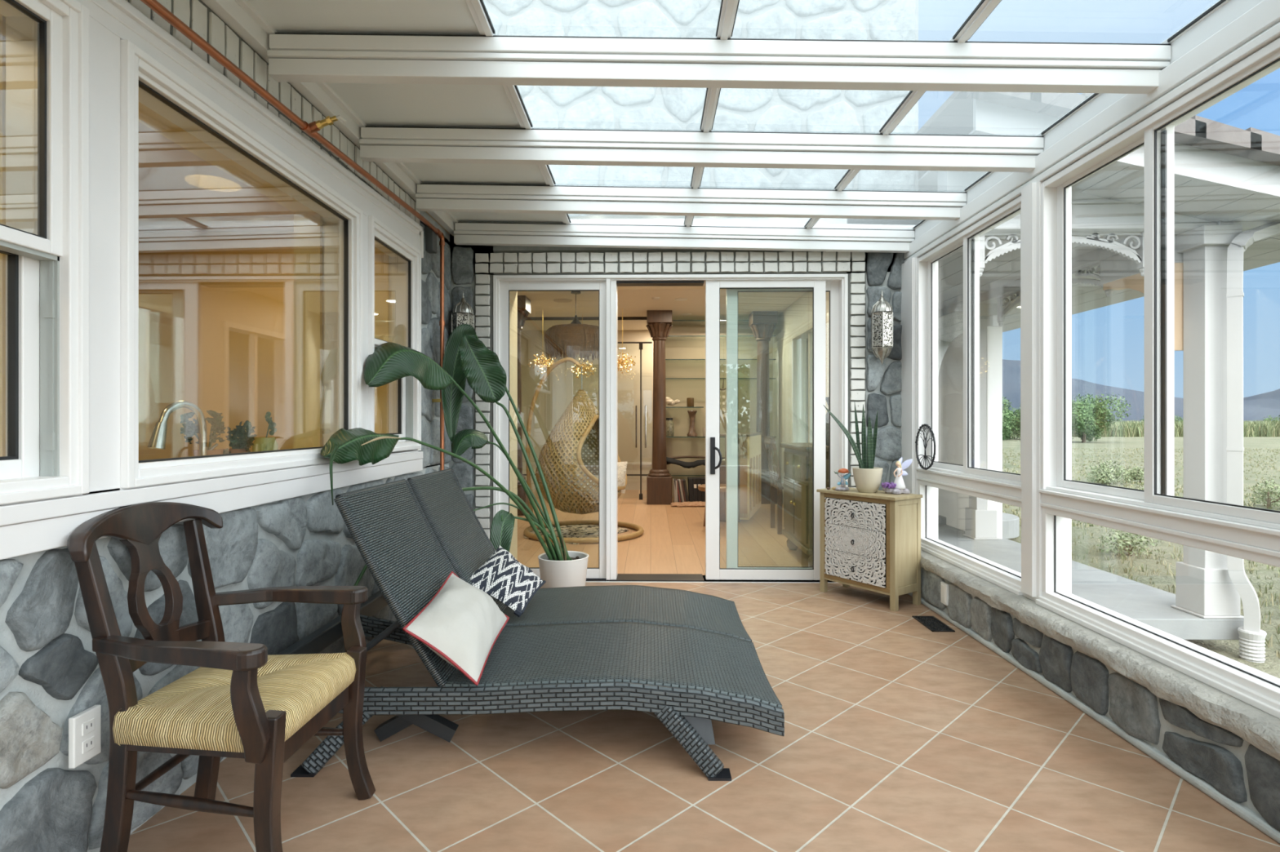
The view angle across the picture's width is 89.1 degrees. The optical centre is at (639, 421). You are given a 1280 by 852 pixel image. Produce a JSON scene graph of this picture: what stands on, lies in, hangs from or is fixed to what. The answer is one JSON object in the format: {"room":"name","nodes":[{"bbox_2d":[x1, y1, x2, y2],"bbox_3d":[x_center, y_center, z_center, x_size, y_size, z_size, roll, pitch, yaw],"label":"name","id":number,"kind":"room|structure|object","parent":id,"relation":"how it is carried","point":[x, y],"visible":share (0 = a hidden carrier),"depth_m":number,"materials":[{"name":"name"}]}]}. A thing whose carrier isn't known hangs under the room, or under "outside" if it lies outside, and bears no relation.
{"room":"sunroom","nodes":[
{"label":"sunroom","id":0,"kind":"room"},
{"bbox_2d":[138,231,293,460],"bbox_3d":[-2.843,-0.170,4.397,2.570,2.500,0.100,0,0,1],"label":"wall","id":1,"kind":"structure","parent":0,"point":[216,308],"depth_m":4.35,"materials":[{"name":"brown paint"}]},
{"bbox_2d":[0,0,451,851],"bbox_3d":[-1.382,-0.220,1.623,0.184,2.600,5.600,0,0,1],"label":"wall","id":2,"kind":"structure","parent":0,"point":[282,527],"depth_m":1.73,"materials":[{"name":"stone"}]},
{"bbox_2d":[0,0,88,504],"bbox_3d":[-1.377,-0.399,0.833,0.158,1.133,1.380,0,0,1],"label":"window","id":3,"kind":"structure","parent":2,"relation":"in","point":[44,238],"depth_m":1.47,"materials":[{"name":"white plastic"}]},
{"bbox_2d":[68,705,101,768],"bbox_3d":[-1.300,0.737,1.524,0.017,0.116,0.074,0,0,1],"label":"wall outlet","id":4,"kind":"object","parent":2,"relation":"attached to","point":[84,727],"visible":1,"depth_m":1.51,"materials":[{"name":"white plastic"}]},
{"bbox_2d":[82,718,94,736],"bbox_3d":[-1.293,0.716,1.523,0.004,0.028,0.032,0,0,1],"label":"socket","id":5,"kind":"object","parent":4,"relation":"attached to","point":[88,724],"depth_m":1.52,"materials":[{"name":"white plastic"}]},
{"bbox_2d":[82,736,94,754],"bbox_3d":[-1.293,0.758,1.523,0.004,0.028,0.032,0,0,1],"label":"socket","id":6,"kind":"object","parent":4,"relation":"attached to","point":[88,742],"depth_m":1.52,"materials":[{"name":"white plastic"}]},
{"bbox_2d":[0,13,388,457],"bbox_3d":[-1.534,-0.095,1.600,0.120,2.350,5.550,0,0,1],"label":"window frame","id":7,"kind":"structure","parent":2,"relation":"attached to","point":[308,224],"depth_m":2.95,"materials":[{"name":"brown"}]},
{"bbox_2d":[120,39,362,488],"bbox_3d":[-1.353,-0.397,2.301,0.158,1.130,1.333,0,0,1],"label":"window","id":8,"kind":"structure","parent":2,"relation":"in","point":[144,79],"depth_m":2.06,"materials":[{"name":"white plastic"}]},
{"bbox_2d":[140,0,444,471],"bbox_3d":[-1.226,-0.072,1.421,0.191,2.183,5.202,0,0,1],"label":"copper pipe","id":9,"kind":"object","parent":2,"relation":"attached to","point":[312,128],"visible":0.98,"depth_m":2.43,"materials":[{"name":"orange metal"}]},
{"bbox_2d":[368,215,421,452],"bbox_3d":[-1.335,-0.410,3.396,0.158,1.130,0.657,0,0,1],"label":"window","id":10,"kind":"structure","parent":2,"relation":"in","point":[406,259],"depth_m":3.65,"materials":[{"name":"white plastic"}]},
{"bbox_2d":[424,225,436,253],"bbox_3d":[-1.257,-1.095,3.906,0.049,0.150,0.080,0,0,1],"label":"junction box","id":11,"kind":"object","parent":2,"relation":"attached to","point":[430,236],"visible":0.76,"depth_m":3.87,"materials":[{"name":"grey metal"}]},
{"bbox_2d":[252,437,278,452],"bbox_3d":[-1.653,0.125,2.868,0.100,0.110,0.100,0,0,1],"label":"plant pot","id":12,"kind":"object","parent":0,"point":[261,444],"depth_m":2.83,"materials":[{"name":"yellow"}]},
{"bbox_2d":[138,121,449,234],"bbox_3d":[-2.804,-1.320,1.596,2.940,0.100,5.700,0,0,1],"label":"ceiling","id":13,"kind":"structure","parent":0,"point":[180,191],"depth_m":3.70,"materials":[{"name":"beige paint"}]},
{"bbox_2d":[537,551,588,588],"bbox_3d":[-0.470,0.951,3.988,0.312,0.258,0.312,0,0,1],"label":"planter","id":14,"kind":"object","parent":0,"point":[568,569],"depth_m":3.87,"materials":[{"name":"white ceramic"}]},
{"bbox_2d":[520,330,653,489],"bbox_3d":[-0.601,-0.185,10.336,5.260,2.530,0.150,0,0,1],"label":"wall","id":15,"kind":"structure","parent":0,"point":[560,387],"depth_m":10.31,"materials":[{"name":"beige paint"}]},
{"bbox_2d":[509,214,788,560],"bbox_3d":[-0.693,-0.185,4.722,5.260,2.530,0.300,0,0,1],"label":"wall","id":16,"kind":"structure","parent":0,"point":[513,295],"depth_m":4.72,"materials":[{"name":"beige paint"}]},
{"bbox_2d":[517,213,805,330],"bbox_3d":[-0.647,-1.495,7.522,5.260,0.090,5.780,0,0,1],"label":"ceiling","id":17,"kind":"structure","parent":0,"point":[633,303],"depth_m":8.12,"materials":[{"name":"beige paint"}]},
{"bbox_2d":[528,351,555,373],"bbox_3d":[-1.253,-1.029,8.317,0.355,0.841,0.351,0,0,1],"label":"light","id":18,"kind":"object","parent":17,"relation":"hanging from","point":[536,360],"visible":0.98,"depth_m":8.29,"materials":[{"name":"brown metal"}]},
{"bbox_2d":[553,298,572,302],"bbox_3d":[-0.923,-1.446,7.766,0.230,0.009,0.230,0,0,1],"label":"ceiling speaker","id":19,"kind":"object","parent":17,"relation":"attached to","point":[559,300],"visible":1,"depth_m":7.75,"materials":[{"name":"beige plastic"}]},
{"bbox_2d":[544,291,598,362],"bbox_3d":[-0.710,-1.065,7.213,0.692,0.769,0.690,0,0,1],"label":"pendant lamp","id":20,"kind":"object","parent":17,"relation":"hanging from","point":[566,338],"visible":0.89,"depth_m":6.95,"materials":[{"name":"brown fabric"}]},
{"bbox_2d":[569,314,594,377],"bbox_3d":[-0.784,-1.019,8.769,0.332,0.863,0.366,0,0,1],"label":"light","id":21,"kind":"object","parent":17,"relation":"hanging from","point":[584,368],"visible":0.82,"depth_m":8.74,"materials":[{"name":"brown metal"}]},
{"bbox_2d":[617,308,635,373],"bbox_3d":[-0.233,-1.035,8.289,0.360,0.830,0.354,0,0,1],"label":"light","id":22,"kind":"object","parent":17,"relation":"hanging from","point":[621,361],"visible":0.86,"depth_m":8.30,"materials":[{"name":"brown metal"}]},
{"bbox_2d":[720,315,725,419],"bbox_3d":[1.126,-0.733,8.813,0.364,1.415,0.032,0,0,1],"label":"light","id":23,"kind":"object","parent":17,"relation":"hanging from","point":[722,388],"visible":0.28,"depth_m":8.81,"materials":[{"name":"brown"}]},
{"bbox_2d":[448,217,922,539],"bbox_3d":[0.303,-0.145,4.480,3.260,2.450,0.271,0,0,1],"label":"wall","id":24,"kind":"structure","parent":0,"point":[876,386],"depth_m":4.36,"materials":[{"name":"stone"}]},
{"bbox_2d":[451,291,474,332],"bbox_3d":[-1.173,-0.617,4.310,0.143,0.497,0.149,0,0,1],"label":"wall lantern","id":25,"kind":"object","parent":24,"relation":"attached to","point":[463,313],"visible":0.54,"depth_m":4.26,"materials":[{"name":"silver metal"}]},
{"bbox_2d":[493,274,848,583],"bbox_3d":[0.201,0.056,4.446,2.380,2.088,0.223,0,0,1],"label":"door","id":26,"kind":"structure","parent":24,"relation":"in","point":[837,285],"depth_m":4.39,"materials":[{"name":"white plastic"}]},
{"bbox_2d":[871,289,893,365],"bbox_3d":[1.587,-0.617,4.265,0.143,0.497,0.149,0,0,1],"label":"wall lantern","id":27,"kind":"object","parent":24,"relation":"attached to","point":[882,317],"visible":1,"depth_m":4.21,"materials":[{"name":"silver metal"}]},
{"bbox_2d":[483,0,918,216],"bbox_3d":[-1.155,-3.921,4.561,6.140,4.998,0.156,0,0,1],"label":"glass roof","id":28,"kind":"structure","parent":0,"point":[548,107],"depth_m":4.47,"materials":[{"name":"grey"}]},
{"bbox_2d":[127,489,1279,851],"bbox_3d":[-0.703,1.140,4.112,5.260,0.120,12.600,0,0,1],"label":"floor","id":29,"kind":"structure","parent":0,"point":[901,735],"depth_m":2.02,"materials":[{"name":"tile"}]},
{"bbox_2d":[67,502,375,851],"bbox_3d":[-1.042,0.649,1.667,0.544,0.874,0.570,0,0,1],"label":"armchair","id":30,"kind":"object","parent":29,"relation":"on","point":[252,705],"visible":1,"depth_m":1.52,"materials":[{"name":"brown wood"}]},
{"bbox_2d":[320,324,588,588],"bbox_3d":[-1.048,0.236,3.451,0.778,1.688,1.820,0,0,30],"label":"potted plant","id":31,"kind":"object","parent":29,"relation":"on","point":[465,357],"visible":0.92,"depth_m":3.85,"materials":[{"name":"green plant"}]},
{"bbox_2d":[517,295,530,515],"bbox_3d":[-1.475,-0.185,7.625,0.353,2.530,0.353,0,0,1],"label":"wooden column","id":32,"kind":"structure","parent":29,"relation":"on","point":[523,302],"depth_m":7.57,"materials":[{"name":"brown wood"}]},
{"bbox_2d":[277,468,784,781],"bbox_3d":[-0.386,0.665,2.679,1.700,0.859,1.433,0,0,1],"label":"chaise lounge","id":33,"kind":"object","parent":29,"relation":"on","point":[689,660],"visible":0.8,"depth_m":2.29,"materials":[{"name":"grey wicker"}]},
{"bbox_2d":[402,571,509,685],"bbox_3d":[-0.620,0.702,2.283,0.233,0.252,0.520,0,0,1],"label":"cushion","id":34,"kind":"object","parent":33,"relation":"on","point":[461,624],"visible":1,"depth_m":2.15,"materials":[{"name":"beige fabric"}]},
{"bbox_2d":[471,545,546,617],"bbox_3d":[-0.588,0.703,2.917,0.263,0.236,0.355,0,0,13],"label":"cushion","id":35,"kind":"object","parent":33,"relation":"on","point":[511,583],"visible":0.98,"depth_m":2.85,"materials":[{"name":"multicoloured fabric"}]},
{"bbox_2d":[523,524,629,544],"bbox_3d":[-0.665,1.073,6.292,0.912,0.009,0.992,0,0,29],"label":"rug","id":36,"kind":"object","parent":29,"relation":"on","point":[568,531],"visible":0.58,"depth_m":6.32,"materials":[{"name":"beige fabric"}]},
{"bbox_2d":[524,357,644,543],"bbox_3d":[-0.537,0.229,6.260,1.148,1.697,1.090,0,0,-4],"label":"hanging egg chair","id":37,"kind":"object","parent":36,"relation":"on","point":[573,492],"visible":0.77,"depth_m":5.99,"materials":[{"name":"wicker"}]},
{"bbox_2d":[535,389,622,515],"bbox_3d":[-0.566,0.292,6.210,0.858,1.192,0.805,0,0,1],"label":"basket","id":38,"kind":"object","parent":37,"relation":"on","point":[573,492],"depth_m":5.96,"materials":[{"name":"wicker"}]},
{"bbox_2d":[595,461,627,493],"bbox_3d":[-0.257,0.520,6.060,0.395,0.320,0.112,0,0,-41],"label":"throw pillow","id":39,"kind":"object","parent":37,"relation":"on","point":[622,466],"visible":0.34,"depth_m":6.10,"materials":[{"name":"beige fabric"}]},
{"bbox_2d":[522,316,652,499],"bbox_3d":[-1.542,-0.185,9.011,3.420,2.530,0.091,0,0,1],"label":"trim","id":40,"kind":"structure","parent":29,"relation":"on","point":[557,317],"depth_m":8.99,"materials":[{"name":"wood"}]},
{"bbox_2d":[645,310,672,504],"bbox_3d":[0.256,-0.185,8.617,0.353,2.530,0.353,0,0,1],"label":"wooden column","id":41,"kind":"structure","parent":29,"relation":"on","point":[659,322],"depth_m":8.53,"materials":[{"name":"brown wood"}]},
{"bbox_2d":[673,480,675,502],"bbox_3d":[0.463,0.930,8.741,0.030,0.300,0.240,0,0,1],"label":"book","id":42,"kind":"object","parent":29,"relation":"on","point":[674,491],"visible":0.79,"depth_m":8.62,"materials":[{"name":"beige paper"}]},
{"bbox_2d":[678,479,684,502],"bbox_3d":[0.555,0.930,8.726,0.073,0.300,0.240,0,0,1],"label":"book","id":43,"kind":"object","parent":29,"relation":"on","point":[679,480],"visible":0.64,"depth_m":8.61,"materials":[{"name":"grey paper"}]},
{"bbox_2d":[680,479,685,502],"bbox_3d":[0.580,0.930,8.722,0.072,0.300,0.240,0,0,1],"label":"book","id":44,"kind":"object","parent":29,"relation":"on","point":[682,482],"visible":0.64,"depth_m":8.60,"materials":[{"name":"brown paper"}]},
{"bbox_2d":[681,479,687,502],"bbox_3d":[0.602,0.930,8.726,0.066,0.300,0.240,0,0,1],"label":"book","id":45,"kind":"object","parent":29,"relation":"on","point":[682,479],"visible":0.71,"depth_m":8.61,"materials":[{"name":"grey paper"}]},
{"bbox_2d":[683,479,688,502],"bbox_3d":[0.623,0.930,8.740,0.070,0.300,0.240,0,0,1],"label":"book","id":46,"kind":"object","parent":29,"relation":"on","point":[683,479],"visible":0.64,"depth_m":8.62,"materials":[{"name":"grey paper"}]},
{"bbox_2d":[671,501,705,506],"bbox_3d":[0.743,1.053,8.373,0.772,0.049,0.361,0,0,1],"label":"sheepskin","id":47,"kind":"object","parent":29,"relation":"on","point":[695,504],"visible":0.62,"depth_m":8.27,"materials":[{"name":"beige fur"}]},
{"bbox_2d":[687,477,693,502],"bbox_3d":[0.679,0.917,8.735,0.067,0.325,0.240,0,0,1],"label":"ring binder","id":48,"kind":"object","parent":29,"relation":"on","point":[689,479],"visible":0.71,"depth_m":8.62,"materials":[{"name":"black plastic"}]},
{"bbox_2d":[692,477,697,502],"bbox_3d":[0.734,0.917,8.724,0.067,0.325,0.244,0,0,1],"label":"ring binder","id":49,"kind":"object","parent":29,"relation":"on","point":[694,479],"visible":0.82,"depth_m":8.61,"materials":[{"name":"black plastic"}]},
{"bbox_2d":[696,477,702,502],"bbox_3d":[0.789,0.917,8.734,0.067,0.325,0.244,0,0,1],"label":"ring binder","id":50,"kind":"object","parent":29,"relation":"on","point":[699,479],"visible":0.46,"depth_m":8.62,"materials":[{"name":"black"}]},
{"bbox_2d":[700,477,705,502],"bbox_3d":[0.844,0.917,8.722,0.067,0.325,0.244,0,0,1],"label":"ring binder","id":51,"kind":"object","parent":29,"relation":"on","point":[703,479],"visible":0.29,"depth_m":8.61,"materials":[{"name":"black"}]},
{"bbox_2d":[697,484,725,526],"bbox_3d":[0.788,0.864,6.588,0.400,0.437,0.400,0,0,1],"label":"wooden stool","id":52,"kind":"object","parent":29,"relation":"on","point":[722,486],"visible":0.25,"depth_m":6.55,"materials":[{"name":"brown wood"}]},
{"bbox_2d":[665,320,776,497],"bbox_3d":[1.094,-0.185,9.079,1.590,2.530,0.488,0,0,1],"label":"shelf unit","id":53,"kind":"object","parent":29,"relation":"on","point":[685,344],"visible":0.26,"depth_m":9.27,"materials":[{"name":"beige wood"}]},
{"bbox_2d":[666,417,673,436],"bbox_3d":[0.403,0.076,8.995,0.132,0.256,0.132,0,0,1],"label":"jar","id":54,"kind":"object","parent":53,"relation":"on","point":[669,423],"visible":0.84,"depth_m":8.94,"materials":[{"name":"beige glass"}]},
{"bbox_2d":[666,396,679,405],"bbox_3d":[0.439,-0.284,8.991,0.240,0.125,0.165,0,0,1],"label":"seashell","id":55,"kind":"object","parent":53,"relation":"on","point":[669,402],"visible":0.88,"depth_m":8.94,"materials":[{"name":"beige"}]},
{"bbox_2d":[686,397,693,406],"bbox_3d":[0.698,-0.265,8.990,0.100,0.128,0.100,0,0,1],"label":"candle jar","id":56,"kind":"object","parent":53,"relation":"on","point":[690,401],"visible":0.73,"depth_m":8.95,"materials":[{"name":"orange glass"}]},
{"bbox_2d":[687,410,697,436],"bbox_3d":[0.723,0.024,8.989,0.144,0.360,0.144,0,0,1],"label":"vase","id":57,"kind":"object","parent":53,"relation":"on","point":[691,433],"visible":1,"depth_m":8.95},
{"bbox_2d":[668,455,724,459],"bbox_3d":[1.055,0.495,8.838,1.503,0.061,0.041,0,0,1],"label":"rod","id":58,"kind":"object","parent":53,"relation":"attached to","point":[686,456],"visible":0.35,"depth_m":8.83,"materials":[{"name":"brown metal"}]},
{"bbox_2d":[666,457,723,468],"bbox_3d":[1.030,0.559,8.824,1.451,0.158,0.099,0,0,1],"label":"scarf","id":59,"kind":"object","parent":58,"relation":"hanging from","point":[669,460],"visible":0.4,"depth_m":8.80,"materials":[{"name":"black fabric"}]},
{"bbox_2d":[720,432,762,522],"bbox_3d":[1.135,0.608,7.567,0.440,0.945,1.220,0,0,17],"label":"cabinet","id":60,"kind":"object","parent":29,"relation":"on","point":[749,444],"visible":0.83,"depth_m":7.01,"materials":[{"name":"beige wood"}]},
{"bbox_2d":[748,311,777,504],"bbox_3d":[1.643,-0.185,8.674,0.353,2.530,0.353,0,0,1],"label":"wooden column","id":61,"kind":"structure","parent":29,"relation":"on","point":[762,323],"depth_m":8.59,"materials":[{"name":"brown wood"}]},
{"bbox_2d":[764,436,783,534],"bbox_3d":[1.492,0.615,6.426,0.468,0.930,0.400,0,0,1],"label":"wooden chair","id":62,"kind":"object","parent":29,"relation":"on","point":[770,442],"visible":0.68,"depth_m":6.32,"materials":[{"name":"brown wood"}]},
{"bbox_2d":[780,442,828,566],"bbox_3d":[1.491,0.630,5.111,0.606,0.900,0.930,0,0,1],"label":"sideboard","id":63,"kind":"object","parent":29,"relation":"on","point":[797,456],"visible":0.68,"depth_m":4.94,"materials":[{"name":"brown wood"}]},
{"bbox_2d":[825,397,828,445],"bbox_3d":[1.440,-0.001,4.837,0.170,0.360,0.170,0,0,1],"label":"vase","id":64,"kind":"object","parent":63,"relation":"on","point":[826,398],"visible":0.19,"depth_m":4.80,"materials":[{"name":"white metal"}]},
{"bbox_2d":[816,487,922,612],"bbox_3d":[1.390,0.755,3.977,0.280,0.650,0.562,0,0,-35],"label":"dresser","id":65,"kind":"object","parent":29,"relation":"on","point":[868,541],"visible":1,"depth_m":3.82,"materials":[{"name":"brown wood"}]},
{"bbox_2d":[834,468,850,491],"bbox_3d":[1.254,0.363,4.043,0.107,0.146,0.072,0,0,1],"label":"figurine","id":66,"kind":"object","parent":65,"relation":"on","point":[843,482],"visible":0.99,"depth_m":4.03,"materials":[{"name":"white"}]},
{"bbox_2d":[823,403,883,493],"bbox_3d":[1.286,0.152,3.964,0.379,0.555,0.176,0,0,1],"label":"snake plant","id":67,"kind":"object","parent":65,"relation":"on","point":[867,477],"visible":1,"depth_m":3.93,"materials":[{"name":"green plant"}]},
{"bbox_2d":[881,457,912,494],"bbox_3d":[1.535,0.327,3.877,0.182,0.226,0.109,0,0,1],"label":"figurine","id":68,"kind":"object","parent":65,"relation":"on","point":[898,486],"visible":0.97,"depth_m":3.86,"materials":[{"name":"white ceramic"}]},
{"bbox_2d":[911,616,955,631],"bbox_3d":[1.562,1.079,3.466,0.117,0.009,0.257,0,0,1],"label":"floor vent","id":69,"kind":"object","parent":29,"relation":"in","point":[932,624],"visible":1,"depth_m":3.46,"materials":[{"name":"black metal"}]},
{"bbox_2d":[201,0,1279,262],"bbox_3d":[0.276,-1.212,1.096,3.205,0.335,6.600,0,0,1],"label":"ceiling","id":70,"kind":"structure","parent":0,"point":[427,92],"depth_m":2.62,"materials":[{"name":"white metal"}]},
{"bbox_2d":[773,292,828,503],"bbox_3d":[1.941,-0.030,7.369,0.160,3.020,6.000,0,0,1],"label":"wall","id":71,"kind":"structure","parent":0,"point":[798,315],"depth_m":8.43,"materials":[{"name":"white paint"}]},
{"bbox_2d":[791,322,812,442],"bbox_3d":[1.935,-0.290,7.319,0.190,1.540,1.260,0,0,1],"label":"window","id":72,"kind":"structure","parent":71,"relation":"in","point":[801,340],"depth_m":7.89,"materials":[{"name":"white plastic"}]},
{"bbox_2d":[826,312,828,411],"bbox_3d":[1.909,-0.290,5.719,0.190,1.540,1.260,0,0,1],"label":"window","id":73,"kind":"structure","parent":71,"relation":"in","point":[828,313],"depth_m":6.33,"materials":[{"name":"white plastic"}]},
{"bbox_2d":[906,549,1279,844],"bbox_3d":[1.738,1.136,1.064,0.280,0.688,6.585,0,0,1],"label":"wall","id":74,"kind":"structure","parent":0,"point":[1227,748],"depth_m":2.15,"materials":[{"name":"stone"}]},
{"bbox_2d":[940,582,948,605],"bbox_3d":[1.656,0.935,3.533,0.017,0.114,0.070,0,0,1],"label":"wall outlet","id":75,"kind":"object","parent":74,"relation":"attached to","point":[944,587],"visible":1,"depth_m":3.52,"materials":[{"name":"white plastic"}]},
{"bbox_2d":[915,195,1022,595],"bbox_3d":[1.809,-0.124,3.546,0.158,1.832,1.180,0,0,1],"label":"window","id":76,"kind":"structure","parent":74,"relation":"in","point":[968,479],"depth_m":3.54,"materials":[{"name":"white plastic"}]},
{"bbox_2d":[915,423,936,470],"bbox_3d":[1.737,0.154,3.958,0.022,0.281,0.278,0,0,1],"label":"decoration","id":77,"kind":"object","parent":76,"relation":"on","point":[925,456],"visible":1,"depth_m":3.95,"materials":[{"name":"black metal"}]},
{"bbox_2d":[900,181,1071,601],"bbox_3d":[1.769,-0.129,1.066,0.158,1.842,6.590,0,0,1],"label":"trim","id":78,"kind":"structure","parent":74,"relation":"on","point":[1031,499],"depth_m":2.88,"materials":[{"name":"white plastic"}]},
{"bbox_2d":[1035,37,1279,719],"bbox_3d":[1.788,-0.124,2.236,0.158,1.832,1.180,0,0,1],"label":"window","id":79,"kind":"structure","parent":74,"relation":"in","point":[1252,534],"depth_m":2.23,"materials":[{"name":"white plastic"}]},
{"bbox_3d":[-2.874,1.130,1.597,2.800,0.100,5.700,0,0,1],"label":"floor","id":80,"kind":"structure","parent":0,"visible":0},
{"bbox_3d":[-1.899,0.630,2.231,0.610,0.900,4.000,0,0,1],"label":"countertop","id":81,"kind":"structure","parent":80,"relation":"on","visible":0},
{"bbox_2d":[147,400,217,456],"bbox_3d":[-1.676,0.051,2.409,0.057,0.257,0.284,0,0,15],"label":"kitchen faucet","id":82,"kind":"object","parent":81,"relation":"on","point":[157,440],"visible":0.88,"depth_m":2.35,"materials":[{"name":"silver metal"}]},
{"bbox_2d":[179,409,225,456],"bbox_3d":[-1.687,0.068,2.519,0.159,0.224,0.230,0,0,-38],"label":"potted herb","id":83,"kind":"object","parent":81,"relation":"on","point":[189,429],"visible":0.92,"depth_m":2.49,"materials":[{"name":"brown plant"}]},
{"bbox_2d":[193,449,223,456],"bbox_3d":[-1.679,0.145,2.528,0.100,0.070,0.098,0,0,1],"label":"pot","id":84,"kind":"object","parent":83,"relation":"on","point":[196,452],"depth_m":2.50,"materials":[{"name":"brown ceramic"}]},
{"bbox_2d":[218,420,257,453],"bbox_3d":[-1.629,0.087,2.641,0.142,0.185,0.164,0,0,-30],"label":"potted herb","id":85,"kind":"object","parent":81,"relation":"on","point":[241,445],"visible":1,"depth_m":2.63,"materials":[{"name":"green plant"}]},
{"bbox_2d":[218,448,247,453],"bbox_3d":[-1.657,0.145,2.647,0.100,0.070,0.098,0,0,1],"label":"pot","id":86,"kind":"object","parent":85,"relation":"on","point":[233,450],"depth_m":2.62,"materials":[{"name":"brown ceramic"}]},
{"bbox_2d":[252,411,278,452],"bbox_3d":[-1.653,0.067,2.872,0.100,0.226,0.109,0,0,1],"label":"potted herb plant","id":87,"kind":"object","parent":81,"relation":"on","point":[261,444],"visible":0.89,"depth_m":2.84,"materials":[{"name":"yellow"}]},
{"label":"outside","id":88,"kind":"structure","parent":0,"visible":0},
{"bbox_2d":[937,523,1244,639],"bbox_3d":[2.921,1.295,6.753,1.860,0.130,5.400,0,0,1],"label":"porch floor","id":89,"kind":"structure","parent":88,"point":[1148,605],"depth_m":4.60,"materials":[{"name":"concrete"}]},
{"bbox_2d":[937,512,1019,538],"bbox_3d":[4.082,1.250,7.984,1.000,0.220,1.000,0,0,1],"label":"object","id":90,"kind":"structure","parent":89,"relation":"on","point":[1011,522],"depth_m":7.57,"materials":[{"name":"concrete"}]},
{"bbox_2d":[915,91,1279,618],"bbox_3d":[3.457,-0.291,6.509,3.100,3.343,5.870,0,0,1],"label":"porch","id":91,"kind":"object","parent":89,"relation":"on","point":[1227,177],"visible":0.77,"depth_m":4.15,"materials":[{"name":"grey"}]},
{"bbox_2d":[1226,222,1279,662],"bbox_3d":[4.001,0.074,3.974,0.751,2.901,0.171,0,0,1],"label":"downspout","id":92,"kind":"object","parent":91,"relation":"attached to","point":[1251,638],"visible":0.88,"depth_m":3.98,"materials":[{"name":"grey"}]},
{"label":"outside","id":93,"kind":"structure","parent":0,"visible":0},
{"bbox_2d":[1002,422,1279,679],"bbox_3d":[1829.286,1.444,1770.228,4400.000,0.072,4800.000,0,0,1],"label":"ground","id":94,"kind":"structure","parent":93,"point":[1229,649],"depth_m":7.66,"materials":[{"name":"green plant"}]},
{"bbox_2d":[1002,408,1016,439],"bbox_3d":[27.999,0.121,51.332,4.232,2.731,3.310,0,0,-35],"label":"tree","id":95,"kind":"object","parent":94,"relation":"on","point":[1006,422],"visible":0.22,"depth_m":50.70,"materials":[{"name":"green plant"}]},
{"bbox_2d":[1002,396,1020,439],"bbox_3d":[30.347,-0.358,54.496,4.223,3.691,4.836,0,0,26],"label":"tree","id":96,"kind":"object","parent":94,"relation":"on","point":[1004,403],"visible":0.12,"depth_m":53.14,"materials":[{"name":"green plant"}]},
{"bbox_2d":[1011,404,1020,436],"bbox_3d":[32.068,-0.277,52.308,3.869,3.529,5.031,0,0,-6],"label":"tree","id":97,"kind":"object","parent":94,"relation":"on","point":[1018,421],"visible":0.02,"depth_m":52.61,"materials":[{"name":"green plant"}]},
{"bbox_2d":[1071,391,1131,442],"bbox_3d":[31.147,-0.269,45.518,4.626,3.511,4.408,0,0,1],"label":"tree","id":98,"kind":"object","parent":94,"relation":"on","point":[1086,419],"visible":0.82,"depth_m":44.57,"materials":[{"name":"green plant"}]},
{"bbox_2d":[1084,459,1134,484],"bbox_3d":[10.799,1.182,15.035,1.064,0.598,0.907,0,0,1],"label":"clump","id":99,"kind":"object","parent":94,"relation":"on","point":[1108,474],"visible":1,"depth_m":14.88,"materials":[{"name":"green plant"}]},
{"bbox_2d":[1096,528,1159,555],"bbox_3d":[5.163,1.277,6.931,0.555,0.408,0.558,0,0,21],"label":"clump","id":100,"kind":"object","parent":94,"relation":"on","point":[1129,548],"visible":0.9,"depth_m":6.89,"materials":[{"name":"green plant"}]},
{"bbox_2d":[1120,466,1144,482],"bbox_3d":[11.721,1.264,15.411,0.482,0.433,0.592,0,0,1],"label":"clump","id":101,"kind":"object","parent":94,"relation":"on","point":[1140,474],"visible":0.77,"depth_m":15.29,"materials":[{"name":"green plant"}]},
{"bbox_2d":[1010,419,1279,437],"bbox_3d":[60.883,0.616,69.020,73.541,1.687,18.476,0,0,1],"label":"meadow grass","id":102,"kind":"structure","parent":94,"relation":"on","point":[1251,428],"depth_m":61.67,"materials":[{"name":"plant"}]},
{"bbox_2d":[1013,514,1279,657],"bbox_3d":[9.375,1.407,5.825,10.993,0.106,8.123,0,0,1],"label":"grass","id":103,"kind":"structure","parent":94,"relation":"on","point":[1268,642],"depth_m":6.23,"materials":[{"name":"green plant"}]},
{"bbox_2d":[1249,477,1279,508],"bbox_3d":[10.608,1.175,10.720,0.611,0.613,1.046,0,0,1],"label":"clump","id":104,"kind":"object","parent":94,"relation":"on","point":[1265,491],"visible":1,"depth_m":10.92,"materials":[{"name":"green plant"}]},
{"bbox_2d":[1260,415,1279,422],"bbox_3d":[95.982,-0.013,96.737,5.688,3.045,4.874,0,0,1],"label":"shrub","id":105,"kind":"object","parent":94,"relation":"on","point":[1270,419],"visible":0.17,"depth_m":97.57,"materials":[{"name":"green plant"}]},
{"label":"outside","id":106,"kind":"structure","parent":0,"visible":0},
{"bbox_2d":[1002,359,1279,422],"bbox_3d":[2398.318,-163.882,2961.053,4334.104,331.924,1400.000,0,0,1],"label":"mountain","id":107,"kind":"structure","parent":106,"point":[1255,407],"depth_m":2582.85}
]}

